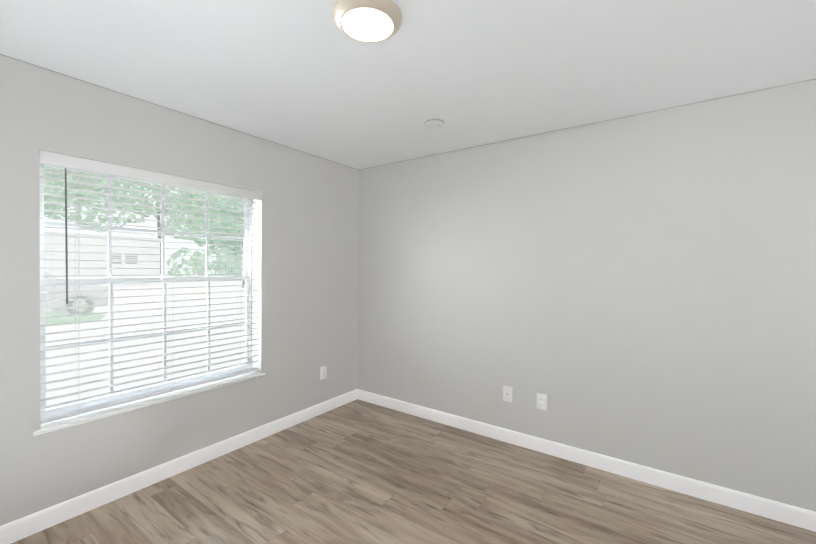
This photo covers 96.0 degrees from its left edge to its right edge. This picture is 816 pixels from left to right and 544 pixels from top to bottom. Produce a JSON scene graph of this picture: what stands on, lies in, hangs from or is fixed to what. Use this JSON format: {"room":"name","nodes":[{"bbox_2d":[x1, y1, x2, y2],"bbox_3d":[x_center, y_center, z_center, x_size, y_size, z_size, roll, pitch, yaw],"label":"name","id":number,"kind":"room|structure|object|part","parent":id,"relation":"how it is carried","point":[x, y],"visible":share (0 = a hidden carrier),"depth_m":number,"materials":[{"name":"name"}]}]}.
{"room":"empty bedroom","nodes":[
{"label":"empty bedroom","id":0,"kind":"room"},
{"bbox_2d":[0,55,358,525],"bbox_3d":[-1.620,0.142,2.554,0.200,2.440,3.710,1,1,35],"label":"wall","id":1,"kind":"structure","parent":0,"point":[306,261],"depth_m":2.42,"materials":[{"name":"paint"}]},
{"bbox_2d":[33,150,265,435],"bbox_3d":[-1.637,0.101,2.510,0.218,1.497,1.350,1,1,35],"label":"window unit","id":2,"kind":"structure","parent":1,"relation":"in","point":[62,415],"depth_m":2.35,"materials":[{"name":"plastic"}]},
{"bbox_3d":[-1.614,0.839,2.499,0.148,0.022,1.350,1,1,35],"label":"sill","id":3,"kind":"part","parent":2,"relation":"part of","materials":[{"name":"stone"}]},
{"bbox_2d":[0,389,357,543],"bbox_3d":[-1.543,1.312,2.507,0.013,0.102,3.480,1,1,35],"label":"baseboard","id":4,"kind":"structure","parent":1,"relation":"attached to","point":[24,527],"depth_m":2.33,"materials":[{"name":"paint"}]},
{"bbox_2d":[320,366,326,379],"bbox_3d":[-0.813,0.969,3.534,0.009,0.122,0.076,1,1,35],"label":"duplex electrical outlet","id":5,"kind":"object","parent":1,"relation":"attached to","point":[323,371],"visible":1,"depth_m":3.53,"materials":[{"name":"plastic"}]},
{"bbox_2d":[0,0,815,169],"bbox_3d":[0.128,-1.079,1.308,4.460,0.060,3.710,1,1,35],"label":"ceiling","id":6,"kind":"structure","parent":0,"point":[308,76],"depth_m":1.84,"materials":[{"name":"paint"}]},
{"bbox_2d":[332,0,401,42],"bbox_3d":[-0.167,-1.032,1.520,0.286,0.044,0.286,1,1,35],"label":"flush light","id":7,"kind":"object","parent":6,"relation":"attached to","point":[370,21],"visible":0.98,"depth_m":1.48,"materials":[{"name":"beige glass"}]},
{"bbox_2d":[0,54,815,169],"bbox_3d":[-0.125,-1.051,1.488,3.440,0.004,3.480,1,1,35],"label":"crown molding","id":8,"kind":"structure","parent":6,"relation":"attached to","point":[409,159],"depth_m":2.40,"materials":[{"name":"grey paint"}]},
{"bbox_2d":[425,117,444,128],"bbox_3d":[0.188,-1.044,2.592,0.140,0.040,0.140,1,1,35],"label":"smoke detector","id":9,"kind":"object","parent":6,"relation":"attached to","point":[434,123],"visible":1,"depth_m":2.55,"materials":[{"name":"white plastic"}]},
{"bbox_2d":[11,399,815,543],"bbox_3d":[0.108,1.421,1.339,4.460,0.060,3.710,1,1,35],"label":"floor","id":10,"kind":"structure","parent":0,"point":[357,471],"depth_m":2.21,"materials":[{"name":"brown wood"}]},
{"bbox_2d":[357,80,815,511],"bbox_3d":[1.238,0.162,2.733,4.260,2.440,0.115,1,1,35],"label":"wall","id":11,"kind":"structure","parent":0,"point":[639,289],"depth_m":2.50,"materials":[{"name":"paint"}]},
{"bbox_2d":[503,386,511,401],"bbox_3d":[0.805,0.986,2.967,0.076,0.122,0.012,1,1,35],"label":"outlet","id":12,"kind":"object","parent":11,"relation":"attached to","point":[507,393],"visible":1,"depth_m":2.97,"materials":[{"name":"plastic"}]},
{"bbox_2d":[537,393,546,410],"bbox_3d":[1.024,0.994,2.814,0.076,0.122,0.009,1,1,35],"label":"duplex electrical outlet","id":13,"kind":"object","parent":11,"relation":"attached to","point":[541,401],"visible":1,"depth_m":2.81,"materials":[{"name":"plastic"}]},
{"bbox_2d":[357,389,815,531],"bbox_3d":[0.863,1.326,2.928,3.427,0.102,0.013,1,1,35],"label":"baseboard","id":14,"kind":"structure","parent":11,"relation":"attached to","point":[779,511],"depth_m":2.50,"materials":[{"name":"paint"}]},
{"label":"outside","id":15,"kind":"structure","parent":0,"visible":0},
{"bbox_2d":[46,270,244,405],"bbox_3d":[-49.108,0.666,56.671,139.780,0.200,210.000,1,1,35],"label":"ground","id":16,"kind":"structure","parent":15,"point":[123,343],"depth_m":8.38,"materials":[{"name":"white concrete"}]},
{"bbox_2d":[46,311,105,326],"bbox_3d":[-12.528,1.435,9.504,4.800,0.001,7.250,1,1,35],"label":"lawn","id":17,"kind":"structure","parent":16,"relation":"on","point":[81,318],"depth_m":11.31,"materials":[{"name":"green plant"}]},
{"bbox_2d":[44,271,113,316],"bbox_3d":[-12.094,0.595,11.172,2.120,1.755,4.635,1,1,35],"label":"car","id":18,"kind":"object","parent":16,"relation":"on","point":[85,310],"depth_m":11.72,"materials":[{"name":"paint"}]},
{"bbox_2d":[44,166,136,195],"bbox_3d":[-19.779,-5.707,16.491,6.853,14.018,14.062,1,1,35],"label":"tree","id":19,"kind":"object","parent":16,"relation":"on","point":[82,186],"depth_m":19.21,"materials":[{"name":"green plant"}]},
{"bbox_2d":[44,231,160,287],"bbox_3d":[-26.907,-0.788,24.626,7.600,3.849,15.950,1,1,35],"label":"house","id":20,"kind":"structure","parent":16,"relation":"on","point":[55,239],"depth_m":26.00,"materials":[{"name":"white"}]},
{"bbox_2d":[44,175,239,274],"bbox_3d":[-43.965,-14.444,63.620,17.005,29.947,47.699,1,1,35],"label":"tree","id":21,"kind":"object","parent":16,"relation":"on","point":[48,198],"depth_m":57.78,"materials":[{"name":"green plant"}]},
{"bbox_2d":[166,247,242,276],"bbox_3d":[-21.577,-0.794,56.949,5.809,5.042,28.144,1,1,35],"label":"hedge","id":22,"kind":"object","parent":16,"relation":"on","point":[197,257],"depth_m":48.49,"materials":[{"name":"green plant"}]},
{"bbox_2d":[170,190,244,287],"bbox_3d":[-11.877,-3.441,28.908,6.745,9.313,11.892,1,1,35],"label":"tree","id":23,"kind":"object","parent":16,"relation":"on","point":[214,223],"depth_m":25.15,"materials":[{"name":"green plant"}]},
{"bbox_2d":[216,224,242,256],"bbox_3d":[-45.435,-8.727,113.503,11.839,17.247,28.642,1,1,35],"label":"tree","id":24,"kind":"object","parent":16,"relation":"on","point":[226,248],"depth_m":102.67,"materials":[{"name":"green plant"}]}
]}

